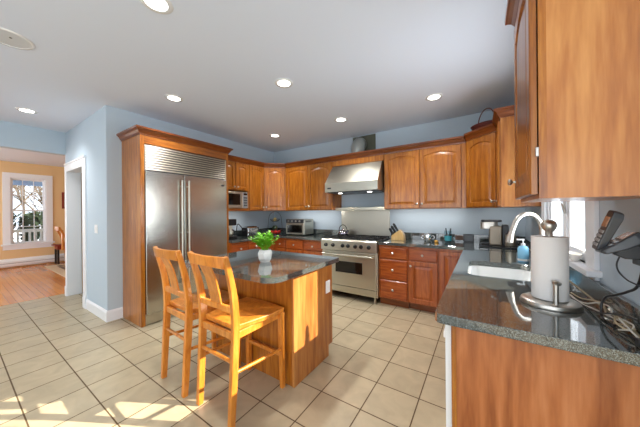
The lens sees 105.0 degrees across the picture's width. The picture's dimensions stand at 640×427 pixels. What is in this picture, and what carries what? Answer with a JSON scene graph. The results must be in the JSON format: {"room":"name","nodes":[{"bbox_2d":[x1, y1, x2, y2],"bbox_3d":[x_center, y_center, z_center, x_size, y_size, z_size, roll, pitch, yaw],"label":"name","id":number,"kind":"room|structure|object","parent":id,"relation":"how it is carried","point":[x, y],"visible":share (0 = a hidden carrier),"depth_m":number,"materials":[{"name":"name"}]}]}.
{"room":"kitchen","nodes":[
{"label":"kitchen","id":0,"kind":"room"},
{"bbox_2d":[0,161,64,268],"bbox_3d":[-7.946,0.055,6.410,0.120,2.730,6.400,0,0,33],"label":"wall","id":1,"kind":"structure","parent":0,"point":[56,172],"depth_m":6.75,"materials":[{"name":"brown paint"}]},
{"bbox_2d":[1,172,54,250],"bbox_3d":[-7.803,-0.034,6.573,0.180,1.985,0.930,0,0,33],"label":"window","id":2,"kind":"structure","parent":1,"relation":"attached to","point":[7,177],"depth_m":6.51,"materials":[{"name":"white wood"}]},
{"bbox_2d":[0,253,64,267],"bbox_3d":[-8.426,1.294,5.482,0.078,0.220,3.910,0,0,33],"label":"baseboard heater","id":3,"kind":"object","parent":1,"relation":"attached to","point":[4,263],"visible":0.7,"depth_m":6.51,"materials":[{"name":"white metal"}]},
{"bbox_2d":[62,192,64,208],"bbox_3d":[-7.285,-0.351,7.290,0.025,0.470,0.540,0,0,33],"label":"framed picture","id":4,"kind":"object","parent":1,"relation":"attached to","point":[63,193],"visible":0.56,"depth_m":7.08,"materials":[{"name":"red wood"}]},
{"bbox_2d":[0,121,82,291],"bbox_3d":[-4.393,0.025,4.078,0.140,2.730,6.400,0,0,33],"label":"wall","id":5,"kind":"structure","parent":0,"point":[15,136],"depth_m":3.84,"materials":[{"name":"blue paint"}]},
{"bbox_2d":[63,155,86,308],"bbox_3d":[-3.774,0.285,3.887,1.090,2.200,0.196,0,0,33],"label":"door frame","id":6,"kind":"structure","parent":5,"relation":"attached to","point":[75,242],"depth_m":4.10,"materials":[{"name":"white"}]},
{"bbox_2d":[65,105,121,310],"bbox_3d":[-3.451,0.017,3.682,1.930,2.730,0.150,0,0,33],"label":"wall","id":7,"kind":"structure","parent":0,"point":[95,137],"depth_m":3.20,"materials":[{"name":"blue paint"}]},
{"bbox_2d":[94,225,97,232],"bbox_3d":[-3.013,0.221,3.299,0.118,0.115,0.010,0,0,33],"label":"light switch","id":8,"kind":"object","parent":7,"relation":"attached to","point":[95,226],"visible":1,"depth_m":3.30,"materials":[{"name":"white plastic"}]},
{"bbox_2d":[120,109,274,306],"bbox_3d":[-1.838,0.003,4.489,0.120,2.730,2.970,0,0,33],"label":"wall","id":9,"kind":"structure","parent":0,"point":[259,219],"depth_m":4.59,"materials":[{"name":"blue paint"}]},
{"bbox_2d":[86,299,122,322],"bbox_3d":[-2.966,1.308,3.364,0.821,0.140,0.171,0,0,33],"label":"baseboard","id":10,"kind":"structure","parent":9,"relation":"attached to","point":[114,314],"depth_m":3.18,"materials":[{"name":"white wood"}]},
{"bbox_2d":[228,155,249,210],"bbox_3d":[-1.606,-0.501,4.380,0.396,0.946,0.582,0,0,33],"label":"upper cabinet","id":11,"kind":"object","parent":9,"relation":"attached to","point":[237,166],"visible":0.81,"depth_m":4.33,"materials":[{"name":"brown wood"}]},
{"bbox_2d":[228,191,247,207],"bbox_3d":[-1.600,-0.222,4.365,0.358,0.294,0.545,0,0,33],"label":"microwave oven","id":12,"kind":"object","parent":11,"relation":"on","point":[236,199],"visible":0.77,"depth_m":4.32,"materials":[{"name":"silver metal"}]},
{"bbox_2d":[229,208,248,210],"bbox_3d":[-1.626,-0.051,4.395,0.340,0.045,0.582,0,0,33],"label":"shelf","id":13,"kind":"object","parent":11,"relation":"attached to","point":[230,209],"depth_m":4.37,"materials":[{"name":"brown wood"}]},
{"bbox_2d":[248,160,264,210],"bbox_3d":[-1.340,-0.504,4.785,0.396,0.946,0.383,0,0,33],"label":"upper cabinet","id":14,"kind":"object","parent":9,"relation":"attached to","point":[255,168],"visible":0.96,"depth_m":4.67,"materials":[{"name":"brown wood"}]},
{"bbox_2d":[264,163,285,210],"bbox_3d":[-0.947,-0.507,5.132,0.673,0.946,0.674,0,0,33],"label":"upper cabinet","id":15,"kind":"object","parent":9,"relation":"attached to","point":[274,173],"visible":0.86,"depth_m":4.89,"materials":[{"name":"brown wood"}]},
{"bbox_2d":[0,261,445,426],"bbox_3d":[-2.884,1.437,2.450,12.970,0.120,7.560,0,0,33],"label":"floor","id":16,"kind":"structure","parent":0,"point":[62,365],"depth_m":2.07,"materials":[{"name":"tile"}]},
{"bbox_2d":[44,264,64,276],"bbox_3d":[-5.750,1.395,6.531,2.300,0.012,1.800,0,0,33],"label":"rug","id":17,"kind":"object","parent":16,"relation":"on","point":[59,269],"visible":0.18,"depth_m":6.13,"materials":[{"name":"beige fabric"}]},
{"bbox_2d":[54,226,64,252],"bbox_3d":[-6.337,0.870,6.282,0.440,1.047,0.577,0,0,33],"label":"chair","id":18,"kind":"object","parent":17,"relation":"on","point":[62,235],"visible":0.42,"depth_m":6.11,"materials":[{"name":"brown wood"}]},
{"bbox_2d":[51,244,60,264],"bbox_3d":[-7.154,1.148,6.937,0.390,0.530,0.540,0,0,33],"label":"side table","id":19,"kind":"object","parent":16,"relation":"on","point":[57,246],"visible":0.43,"depth_m":6.70,"materials":[{"name":"red wood"}]},
{"bbox_2d":[116,124,232,327],"bbox_3d":[-2.006,0.174,3.563,0.609,2.391,1.332,0,0,33],"label":"refrigerator surround","id":20,"kind":"object","parent":16,"relation":"on","point":[133,139],"visible":0.73,"depth_m":3.06,"materials":[{"name":"brown wood"}]},
{"bbox_2d":[144,144,226,324],"bbox_3d":[-1.993,0.264,3.558,0.620,2.188,1.131,0,0,33],"label":"refrigerator","id":21,"kind":"object","parent":16,"relation":"on","point":[186,193],"visible":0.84,"depth_m":3.27,"materials":[{"name":"grey metal"}]},
{"bbox_2d":[153,246,240,397],"bbox_3d":[-1.039,0.817,2.077,0.446,1.092,0.562,0,0,36],"label":"bar stool","id":22,"kind":"object","parent":16,"relation":"on","point":[187,301],"visible":0.63,"depth_m":1.92,"materials":[{"name":"brown wood"}]},
{"bbox_2d":[187,251,285,426],"bbox_3d":[-0.604,0.813,1.800,0.446,1.092,0.562,0,0,34],"label":"bar stool","id":23,"kind":"object","parent":16,"relation":"on","point":[243,316],"visible":1,"depth_m":1.71,"materials":[{"name":"brown wood"}]},
{"bbox_2d":[229,242,246,252],"bbox_3d":[-1.550,0.929,4.195,0.652,0.875,0.325,0,0,33],"label":"base cabinet","id":24,"kind":"object","parent":16,"relation":"on","point":[241,246],"visible":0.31,"depth_m":3.99,"materials":[{"name":"brown wood"}]},
{"bbox_2d":[229,228,339,242],"bbox_3d":[-0.762,0.412,4.447,1.715,0.145,1.616,0,0,33],"label":"countertop","id":25,"kind":"structure","parent":24,"relation":"on","point":[318,234],"depth_m":4.69,"materials":[{"name":"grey stone"}]},
{"bbox_2d":[229,219,236,238],"bbox_3d":[-1.579,0.283,4.291,0.248,0.334,0.190,0,0,33],"label":"coffee maker","id":26,"kind":"object","parent":25,"relation":"on","point":[232,222],"visible":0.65,"depth_m":4.25,"materials":[{"name":"black plastic"}]},
{"bbox_2d":[242,226,258,236],"bbox_3d":[-1.343,0.355,4.693,0.170,0.186,0.321,0,0,33],"label":"toaster","id":27,"kind":"object","parent":25,"relation":"on","point":[247,231],"visible":0.93,"depth_m":4.61,"materials":[{"name":"silver metal"}]},
{"bbox_2d":[268,211,281,233],"bbox_3d":[-0.928,0.210,5.072,0.307,0.466,0.307,0,0,33],"label":"fruit stand","id":28,"kind":"object","parent":25,"relation":"on","point":[274,211],"visible":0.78,"depth_m":5.04,"materials":[{"name":"black metal"}]},
{"bbox_2d":[286,219,312,235],"bbox_3d":[-0.417,0.284,4.878,0.456,0.314,0.363,0,0,33],"label":"toaster oven","id":29,"kind":"object","parent":25,"relation":"on","point":[303,227],"visible":1,"depth_m":4.75,"materials":[{"name":"silver metal"}]},
{"bbox_2d":[247,241,260,249],"bbox_3d":[-1.369,0.927,4.470,0.652,0.875,0.330,0,0,33],"label":"base cabinet","id":30,"kind":"object","parent":16,"relation":"on","point":[250,245],"visible":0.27,"depth_m":4.24,"materials":[{"name":"brown wood"}]},
{"bbox_2d":[215,264,331,387],"bbox_3d":[-0.465,0.919,2.444,1.047,0.875,0.636,0,0,33],"label":"kitchen island","id":31,"kind":"object","parent":16,"relation":"on","point":[304,299],"visible":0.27,"depth_m":2.06,"materials":[{"name":"brown wood"}]},
{"bbox_2d":[184,249,338,283],"bbox_3d":[-0.553,0.462,2.322,1.180,0.039,0.928,0,0,33],"label":"island countertop","id":32,"kind":"structure","parent":31,"relation":"on","point":[283,266],"depth_m":2.07,"materials":[{"name":"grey stone"}]},
{"bbox_2d":[250,230,278,262],"bbox_3d":[-0.490,0.301,2.202,0.234,0.282,0.289,0,0,16],"label":"potted plant","id":33,"kind":"object","parent":32,"relation":"on","point":[264,254],"visible":1,"depth_m":2.17,"materials":[{"name":"green plant"}]},
{"bbox_2d":[326,280,329,293],"bbox_3d":[0.075,0.697,2.308,0.008,0.115,0.072,0,0,33],"label":"outlet","id":34,"kind":"object","parent":31,"relation":"attached to","point":[328,281],"visible":1,"depth_m":2.30,"materials":[{"name":"white plastic"}]},
{"bbox_2d":[268,238,285,251],"bbox_3d":[-0.927,0.923,4.951,0.875,0.875,0.956,0,0,33],"label":"base cabinet","id":35,"kind":"object","parent":16,"relation":"on","point":[280,244],"visible":0.2,"depth_m":4.66,"materials":[{"name":"brown wood"}]},
{"bbox_2d":[286,239,303,253],"bbox_3d":[-0.309,0.918,4.722,0.405,0.875,0.652,0,0,33],"label":"base cabinet","id":36,"kind":"object","parent":16,"relation":"on","point":[292,245],"visible":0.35,"depth_m":4.47,"materials":[{"name":"brown wood"}]},
{"bbox_2d":[304,240,322,254],"bbox_3d":[0.039,0.915,4.493,0.425,0.875,0.652,0,0,33],"label":"base cabinet","id":37,"kind":"object","parent":16,"relation":"on","point":[313,247],"visible":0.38,"depth_m":4.25,"materials":[{"name":"brown wood"}]},
{"bbox_2d":[321,234,389,303],"bbox_3d":[0.589,0.873,4.066,0.952,0.950,0.723,0,0,33],"label":"range","id":38,"kind":"object","parent":16,"relation":"on","point":[356,271],"visible":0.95,"depth_m":3.76,"materials":[{"name":"silver metal"}]},
{"bbox_2d":[338,225,348,234],"bbox_3d":[0.422,0.305,4.376,0.205,0.187,0.182,0,0,10],"label":"kettle","id":39,"kind":"object","parent":38,"relation":"on","point":[341,232],"visible":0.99,"depth_m":4.32,"materials":[{"name":"silver metal"}]},
{"bbox_2d":[332,236,389,241],"bbox_3d":[0.621,0.439,4.119,0.944,0.018,0.595,0,0,33],"label":"cooktop","id":40,"kind":"object","parent":38,"relation":"in","point":[364,238],"depth_m":3.93,"materials":[{"name":"grey metal"}]},
{"bbox_2d":[379,245,409,307],"bbox_3d":[1.195,0.905,3.738,0.414,0.875,0.657,0,0,33],"label":"base cabinet","id":41,"kind":"object","parent":16,"relation":"on","point":[393,260],"visible":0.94,"depth_m":3.49,"materials":[{"name":"brown wood"}]},
{"bbox_2d":[408,247,438,312],"bbox_3d":[1.529,0.903,3.515,0.385,0.875,0.652,0,0,33],"label":"base cabinet","id":42,"kind":"object","parent":16,"relation":"on","point":[423,263],"visible":0.91,"depth_m":3.27,"materials":[{"name":"brown wood"}]},
{"bbox_2d":[443,325,451,426],"bbox_3d":[0.963,0.906,1.192,0.590,0.867,0.614,0,0,33],"label":"dishwasher","id":43,"kind":"object","parent":16,"relation":"on","point":[447,330],"visible":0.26,"depth_m":1.08,"materials":[{"name":"grey plastic"}]},
{"bbox_2d":[439,249,462,300],"bbox_3d":[1.825,0.900,3.321,0.318,0.875,0.652,0,0,33],"label":"base cabinet","id":44,"kind":"object","parent":16,"relation":"on","point":[448,259],"visible":0.39,"depth_m":3.12,"materials":[{"name":"brown wood"}]},
{"bbox_2d":[451,326,639,426],"bbox_3d":[0.820,0.909,0.903,0.589,0.875,0.024,0,0,33],"label":"peninsula end panel","id":45,"kind":"object","parent":16,"relation":"on","point":[497,381],"visible":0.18,"depth_m":0.91,"materials":[{"name":"brown wood"}]},
{"bbox_3d":[1.592,0.902,2.147,0.647,0.875,1.664,0,0,33],"label":"cabinet","id":46,"kind":"object","parent":16,"relation":"on","visible":0},
{"bbox_2d":[378,232,639,366],"bbox_3d":[1.118,0.396,2.414,1.739,0.145,2.952,0,0,33],"label":"countertop","id":47,"kind":"structure","parent":46,"relation":"on","point":[484,304],"depth_m":1.06,"materials":[{"name":"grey stone"}]},
{"bbox_2d":[391,230,404,240],"bbox_3d":[1.214,0.346,3.810,0.194,0.163,0.100,0,0,33],"label":"knife block","id":48,"kind":"object","parent":47,"relation":"on","point":[399,235],"visible":0.94,"depth_m":3.76,"materials":[{"name":"brown wood"}]},
{"bbox_2d":[421,232,434,241],"bbox_3d":[1.573,0.356,3.587,0.106,0.136,0.167,0,0,-27],"label":"sugar bowl","id":49,"kind":"object","parent":47,"relation":"on","point":[427,237],"visible":1,"depth_m":3.55,"materials":[{"name":"silver metal"}]},
{"bbox_2d":[444,234,451,242],"bbox_3d":[1.777,0.338,3.405,0.096,0.170,0.096,0,0,33],"label":"tumbler","id":50,"kind":"object","parent":47,"relation":"on","point":[447,238],"visible":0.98,"depth_m":3.37,"materials":[{"name":"teal glass"}]},
{"bbox_2d":[455,235,462,239],"bbox_3d":[2.025,0.364,3.556,0.115,0.066,0.008,0,0,33],"label":"outlet","id":51,"kind":"object","parent":47,"relation":"attached to","point":[457,237],"visible":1,"depth_m":3.56,"materials":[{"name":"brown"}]},
{"bbox_2d":[463,234,473,241],"bbox_3d":[2.110,0.362,3.484,0.130,0.114,0.014,0,0,33],"label":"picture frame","id":52,"kind":"object","parent":47,"relation":"on","point":[466,237],"visible":0.99,"depth_m":3.48,"materials":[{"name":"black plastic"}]},
{"bbox_2d":[468,265,530,280],"bbox_3d":[1.356,0.553,1.840,0.450,0.168,0.620,0,0,33],"label":"sink","id":53,"kind":"object","parent":47,"relation":"in","point":[507,273],"visible":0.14,"depth_m":2.07,"materials":[{"name":"white ceramic"}]},
{"bbox_2d":[479,241,519,248],"bbox_3d":[2.213,0.402,3.030,0.418,0.033,0.378,0,0,33],"label":"wire tray","id":54,"kind":"object","parent":47,"relation":"on","point":[480,245],"visible":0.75,"depth_m":2.93,"materials":[{"name":"black metal"}]},
{"bbox_2d":[480,220,508,245],"bbox_3d":[2.205,0.249,3.111,0.290,0.315,0.200,0,0,33],"label":"coffee machine","id":55,"kind":"object","parent":54,"relation":"on","point":[497,233],"visible":0.97,"depth_m":3.03,"materials":[{"name":"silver metal"}]},
{"bbox_2d":[505,234,515,247],"bbox_3d":[2.238,0.322,2.881,0.102,0.168,0.102,0,0,33],"label":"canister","id":56,"kind":"object","parent":54,"relation":"on","point":[514,241],"visible":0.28,"depth_m":2.84,"materials":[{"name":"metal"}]},
{"bbox_2d":[516,239,528,262],"bbox_3d":[1.741,0.325,2.107,0.084,0.196,0.078,0,0,33],"label":"soap dispenser","id":57,"kind":"object","parent":47,"relation":"on","point":[522,250],"visible":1,"depth_m":2.08,"materials":[{"name":"blue plastic"}]},
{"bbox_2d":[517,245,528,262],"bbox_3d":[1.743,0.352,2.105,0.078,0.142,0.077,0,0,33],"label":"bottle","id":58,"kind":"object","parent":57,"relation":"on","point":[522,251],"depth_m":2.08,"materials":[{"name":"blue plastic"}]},
{"bbox_2d":[505,212,544,243],"bbox_3d":[1.633,0.209,1.932,0.354,0.429,0.092,0,0,-10],"label":"faucet","id":59,"kind":"object","parent":47,"relation":"on","point":[510,236],"visible":0.58,"depth_m":1.92,"materials":[{"name":"grey metal"}]},
{"bbox_2d":[520,219,583,312],"bbox_3d":[1.075,0.230,1.150,0.220,0.396,0.220,0,0,33],"label":"paper towel holder","id":60,"kind":"object","parent":47,"relation":"on","point":[549,226],"visible":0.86,"depth_m":1.09,"materials":[{"name":"grey metal"}]},
{"bbox_2d":[531,235,569,302],"bbox_3d":[1.075,0.255,1.150,0.131,0.286,0.131,0,0,33],"label":"paper towel roll","id":61,"kind":"object","parent":60,"relation":"on","point":[549,255],"visible":0.91,"depth_m":1.10,"materials":[{"name":"white paper"}]},
{"bbox_2d":[570,292,606,312],"bbox_3d":[1.269,0.413,1.151,0.039,0.026,0.313,0,0,26],"label":"cable","id":62,"kind":"object","parent":47,"relation":"on","point":[605,310],"visible":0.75,"depth_m":1.16,"materials":[{"name":"beige plastic"}]},
{"bbox_2d":[578,300,612,314],"bbox_3d":[1.204,0.406,1.072,0.040,0.041,0.218,0,0,25],"label":"cable","id":63,"kind":"object","parent":47,"relation":"on","point":[611,310],"visible":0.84,"depth_m":1.05,"materials":[{"name":"beige plastic"}]},
{"bbox_2d":[569,294,625,327],"bbox_3d":[1.203,0.421,1.076,0.040,0.013,0.438,0,0,26],"label":"cable","id":64,"kind":"object","parent":47,"relation":"on","point":[569,294],"visible":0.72,"depth_m":1.06,"materials":[{"name":"beige plastic"}]},
{"bbox_2d":[571,297,639,321],"bbox_3d":[1.166,0.400,1.035,0.023,0.057,0.398,0,0,22],"label":"cable","id":65,"kind":"object","parent":47,"relation":"on","point":[571,297],"visible":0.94,"depth_m":0.96,"materials":[{"name":"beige plastic"}]},
{"bbox_2d":[613,316,639,337],"bbox_3d":[1.107,0.414,0.892,0.040,0.029,0.144,0,0,33],"label":"cable","id":66,"kind":"object","parent":47,"relation":"on","point":[615,317],"visible":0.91,"depth_m":0.89,"materials":[{"name":"beige plastic"}]},
{"bbox_2d":[618,317,638,337],"bbox_3d":[1.086,0.410,0.864,0.039,0.036,0.157,0,0,33],"label":"cable","id":67,"kind":"object","parent":47,"relation":"on","point":[620,319],"visible":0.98,"depth_m":0.87,"materials":[{"name":"beige plastic"}]},
{"bbox_2d":[617,331,639,348],"bbox_3d":[1.045,0.415,0.803,0.045,0.028,0.138,0,0,29],"label":"cable","id":68,"kind":"object","parent":47,"relation":"on","point":[637,340],"visible":1,"depth_m":0.79,"materials":[{"name":"black plastic"}]},
{"bbox_2d":[0,0,514,166],"bbox_3d":[-2.908,-1.428,2.450,12.970,0.150,7.560,0,0,33],"label":"ceiling","id":69,"kind":"structure","parent":0,"point":[373,64],"depth_m":2.27,"materials":[{"name":"white paint"}]},
{"bbox_2d":[0,27,34,49],"bbox_3d":[-2.422,-1.352,1.905,0.280,0.007,0.280,0,0,33],"label":"ceiling speaker","id":70,"kind":"object","parent":69,"relation":"attached to","point":[9,38],"visible":1,"depth_m":1.93,"materials":[{"name":"white plastic"}]},
{"bbox_2d":[15,107,37,113],"bbox_3d":[-3.860,-1.340,3.232,0.196,0.008,0.196,0,0,33],"label":"recessed light","id":71,"kind":"object","parent":69,"relation":"in","point":[25,110],"visible":1,"depth_m":3.22,"materials":[{"name":"white"}]},
{"bbox_2d":[140,0,173,13],"bbox_3d":[-1.065,-1.363,1.595,0.196,0.008,0.196,0,0,33],"label":"recessed light","id":72,"kind":"object","parent":69,"relation":"in","point":[158,6],"visible":1,"depth_m":1.62,"materials":[{"name":"white glass"}]},
{"bbox_2d":[164,94,182,101],"bbox_3d":[-1.736,-1.357,2.918,0.196,0.008,0.196,0,0,33],"label":"recessed light","id":73,"kind":"object","parent":69,"relation":"in","point":[171,97],"visible":1,"depth_m":2.91,"materials":[{"name":"white"}]},
{"bbox_2d":[269,134,280,137],"bbox_3d":[-0.800,-1.365,4.364,0.196,0.008,0.196,0,0,33],"label":"recessed light","id":74,"kind":"object","parent":69,"relation":"in","point":[271,135],"visible":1,"depth_m":4.35,"materials":[{"name":"white"}]},
{"bbox_2d":[275,78,292,87],"bbox_3d":[-0.382,-1.369,2.602,0.196,0.008,0.196,0,0,33],"label":"recessed light","id":75,"kind":"object","parent":69,"relation":"in","point":[281,82],"visible":1,"depth_m":2.58,"materials":[{"name":"white"}]},
{"bbox_2d":[334,117,347,121],"bbox_3d":[0.311,-1.375,3.638,0.196,0.008,0.196,0,0,33],"label":"recessed light","id":76,"kind":"object","parent":69,"relation":"in","point":[339,119],"visible":1,"depth_m":3.63,"materials":[{"name":"white"}]},
{"bbox_2d":[425,93,442,100],"bbox_3d":[1.369,-1.384,2.949,0.196,0.008,0.196,0,0,33],"label":"recessed light","id":77,"kind":"object","parent":69,"relation":"in","point":[432,97],"visible":1,"depth_m":2.94,"materials":[{"name":"white"}]},
{"bbox_2d":[274,110,525,237],"bbox_3d":[0.841,-0.019,4.436,4.660,2.730,0.120,0,0,33],"label":"wall","id":78,"kind":"structure","parent":0,"point":[462,220],"depth_m":3.94,"materials":[{"name":"blue paint"}]},
{"bbox_2d":[234,228,339,235],"bbox_3d":[-0.762,0.392,4.447,1.715,0.105,1.616,0,0,33],"label":"backsplash","id":79,"kind":"structure","parent":78,"relation":"attached to","point":[315,231],"depth_m":4.87,"materials":[{"name":"black stone"}]},
{"bbox_2d":[285,156,341,210],"bbox_3d":[-0.157,-0.514,4.773,1.083,0.946,0.406,0,0,33],"label":"upper cabinet","id":80,"kind":"object","parent":78,"relation":"attached to","point":[305,182],"visible":0.98,"depth_m":4.60,"materials":[{"name":"brown wood"}]},
{"bbox_2d":[325,161,383,194],"bbox_3d":[0.630,-0.566,4.130,0.920,0.483,0.608,0,0,33],"label":"range hood","id":81,"kind":"object","parent":78,"relation":"attached to","point":[363,178],"visible":0.9,"depth_m":3.90,"materials":[{"name":"silver metal"}]},
{"bbox_2d":[330,148,383,166],"bbox_3d":[0.685,-0.904,4.218,0.936,0.179,0.406,0,0,33],"label":"valance","id":82,"kind":"object","parent":78,"relation":"attached to","point":[375,155],"visible":0.66,"depth_m":4.05,"materials":[{"name":"brown wood"}]},
{"bbox_2d":[335,207,389,236],"bbox_3d":[0.734,0.164,4.285,0.933,0.505,0.249,0,0,33],"label":"panel","id":83,"kind":"object","parent":78,"relation":"attached to","point":[374,220],"visible":0.82,"depth_m":4.33,"materials":[{"name":"silver metal"}]},
{"bbox_2d":[335,207,389,210],"bbox_3d":[0.731,-0.063,4.279,0.928,0.050,0.237,0,0,33],"label":"shelf","id":84,"kind":"object","parent":83,"relation":"attached to","point":[356,208],"depth_m":4.19,"materials":[{"name":"silver metal"}]},
{"bbox_2d":[351,134,375,157],"bbox_3d":[0.713,-1.139,4.273,0.430,0.460,0.281,0,0,33],"label":"duct","id":85,"kind":"object","parent":78,"relation":"attached to","point":[368,142],"visible":0.63,"depth_m":4.27,"materials":[{"name":"grey metal"}]},
{"bbox_2d":[383,136,465,208],"bbox_3d":[1.542,-0.528,3.658,1.103,0.946,0.406,0,0,33],"label":"upper cabinet","id":86,"kind":"object","parent":78,"relation":"attached to","point":[432,176],"visible":0.99,"depth_m":3.48,"materials":[{"name":"brown wood"}]},
{"bbox_2d":[464,123,525,207],"bbox_3d":[2.190,-0.543,3.072,0.662,0.966,0.675,0,0,33],"label":"upper cabinet","id":87,"kind":"object","parent":78,"relation":"attached to","point":[481,183],"visible":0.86,"depth_m":2.99,"materials":[{"name":"brown wood"}]},
{"bbox_2d":[470,108,492,130],"bbox_3d":[2.053,-1.165,3.072,0.228,0.276,0.341,0,0,-23],"label":"wicker basket","id":88,"kind":"object","parent":87,"relation":"on","point":[484,123],"visible":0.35,"depth_m":3.02,"materials":[{"name":"red wicker"}]},
{"bbox_2d":[525,198,639,305],"bbox_3d":[1.834,-0.027,1.852,0.075,2.730,3.110,0,0,33],"label":"wall","id":89,"kind":"structure","parent":0,"point":[630,208],"depth_m":1.02,"materials":[{"name":"blue paint"}]},
{"bbox_2d":[492,105,540,206],"bbox_3d":[2.022,-0.552,2.547,0.366,0.986,0.434,0,0,33],"label":"upper cabinet","id":90,"kind":"object","parent":89,"relation":"attached to","point":[505,131],"visible":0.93,"depth_m":2.46,"materials":[{"name":"brown wood"}]},
{"bbox_2d":[541,201,602,280],"bbox_3d":[1.702,-0.338,1.704,0.130,1.337,1.310,0,0,33],"label":"window","id":91,"kind":"structure","parent":89,"relation":"in","point":[590,268],"depth_m":1.35,"materials":[{"name":"white"}]},
{"bbox_2d":[561,202,565,213],"bbox_3d":[1.677,-0.432,1.693,0.008,0.888,0.100,0,0,33],"label":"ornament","id":92,"kind":"object","parent":91,"relation":"hanging from","point":[562,205],"visible":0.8,"depth_m":1.69,"materials":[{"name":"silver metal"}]},
{"bbox_2d":[569,251,581,260],"bbox_3d":[1.491,0.259,1.439,0.057,0.042,0.150,0,0,33],"label":"dish","id":93,"kind":"object","parent":91,"relation":"on","point":[574,256],"visible":0.86,"depth_m":1.41,"materials":[{"name":"white ceramic"}]},
{"bbox_2d":[505,0,639,201],"bbox_3d":[0.984,-0.533,0.966,0.368,0.966,0.582,0,0,33],"label":"upper cabinet","id":94,"kind":"object","parent":89,"relation":"attached to","point":[577,62],"visible":1,"depth_m":0.79,"materials":[{"name":"brown wood"}]},
{"bbox_2d":[595,231,639,265],"bbox_3d":[1.036,0.121,0.831,0.140,0.117,0.104,0,0,33],"label":"cradle","id":95,"kind":"object","parent":89,"relation":"attached to","point":[626,245],"visible":0.93,"depth_m":0.81,"materials":[{"name":"grey plastic"}]},
{"bbox_2d":[592,210,623,249],"bbox_3d":[0.993,0.062,0.848,0.063,0.141,0.058,0,0,33],"label":"telephone handset","id":96,"kind":"object","parent":95,"relation":"on","point":[612,220],"visible":0.98,"depth_m":0.84,"materials":[{"name":"grey plastic"}]},
{"bbox_2d":[600,274,639,326],"bbox_3d":[1.130,0.303,0.937,0.057,0.252,0.174,0,0,13],"label":"power cord","id":97,"kind":"object","parent":95,"relation":"hanging from","point":[636,287],"visible":0.99,"depth_m":0.95,"materials":[{"name":"black plastic"}]},
{"bbox_2d":[616,256,639,286],"bbox_3d":[1.071,0.217,0.850,0.094,0.138,0.036,0,0,6],"label":"cable","id":98,"kind":"object","parent":95,"relation":"hanging from","point":[618,258],"visible":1,"depth_m":0.86,"materials":[{"name":"grey plastic"}]},
{"bbox_3d":[-8.436,1.799,7.937,2.360,0.650,8.000,0,0,33],"label":"floor","id":99,"kind":"structure","parent":0,"visible":0},
{"bbox_2d":[13,228,42,241],"bbox_3d":[-9.179,0.955,8.420,0.080,0.850,6.000,0,0,33],"label":"porch railing","id":100,"kind":"object","parent":99,"relation":"on","point":[40,230],"visible":0.13,"depth_m":7.98,"materials":[{"name":"white wood"}]},
{"label":"outside","id":101,"kind":"structure","parent":0,"visible":0},
{"bbox_2d":[13,228,38,241],"bbox_3d":[-27.998,2.388,21.374,49.700,0.200,55.000,0,0,33],"label":"ground","id":102,"kind":"structure","parent":101,"point":[14,235],"depth_m":23.01,"materials":[{"name":"white"}]},
{"bbox_2d":[13,185,24,225],"bbox_3d":[-20.957,-1.256,17.376,4.894,6.973,3.687,0,0,33],"label":"bare tree","id":103,"kind":"object","parent":102,"relation":"on","point":[17,190],"visible":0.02,"depth_m":17.17,"materials":[{"name":"brown plant"}]},
{"bbox_2d":[13,212,33,241],"bbox_3d":[-11.906,1.077,9.496,1.510,2.262,1.477,0,0,33],"label":"evergreen shrub","id":104,"kind":"object","parent":102,"relation":"on","point":[25,219],"visible":0.3,"depth_m":9.71,"materials":[{"name":"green plant"}]},
{"bbox_2d":[13,185,40,199],"bbox_3d":[-16.958,-1.200,16.104,3.731,6.817,5.996,0,0,-20],"label":"bare tree","id":105,"kind":"object","parent":102,"relation":"on","point":[15,185],"visible":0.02,"depth_m":14.89,"materials":[{"name":"brown plant"}]},
{"bbox_2d":[13,188,41,211],"bbox_3d":[-18.569,-0.892,14.372,5.860,6.215,5.430,0,0,-7],"label":"bare tree","id":106,"kind":"object","parent":102,"relation":"on","point":[20,204],"visible":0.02,"depth_m":14.51,"materials":[{"name":"brown plant"}]},
{"bbox_2d":[13,185,42,214],"bbox_3d":[-14.344,-0.471,11.234,4.185,5.298,3.280,0,0,-28],"label":"bare tree","id":107,"kind":"object","parent":102,"relation":"on","point":[39,187],"visible":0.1,"depth_m":11.79,"materials":[{"name":"brown plant"}]},
{"bbox_2d":[14,185,42,207],"bbox_3d":[-15.042,-1.089,13.851,4.415,6.547,4.308,0,0,33],"label":"bare tree","id":108,"kind":"object","parent":102,"relation":"on","point":[17,185],"visible":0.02,"depth_m":13.57,"materials":[{"name":"brown plant"}]},
{"bbox_2d":[28,211,42,240],"bbox_3d":[-12.526,1.039,11.179,1.546,2.364,1.571,0,0,33],"label":"evergreen shrub","id":109,"kind":"object","parent":102,"relation":"on","point":[38,217],"visible":0.13,"depth_m":10.82,"materials":[{"name":"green plant"}]},
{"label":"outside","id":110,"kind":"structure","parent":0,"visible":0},
{"bbox_2d":[13,180,41,185],"bbox_3d":[-8.627,-1.005,8.047,2.760,0.140,8.000,0,0,33],"label":"sky","id":111,"kind":"structure","parent":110,"point":[15,182],"depth_m":7.82,"materials":[{"name":"blue paint"}]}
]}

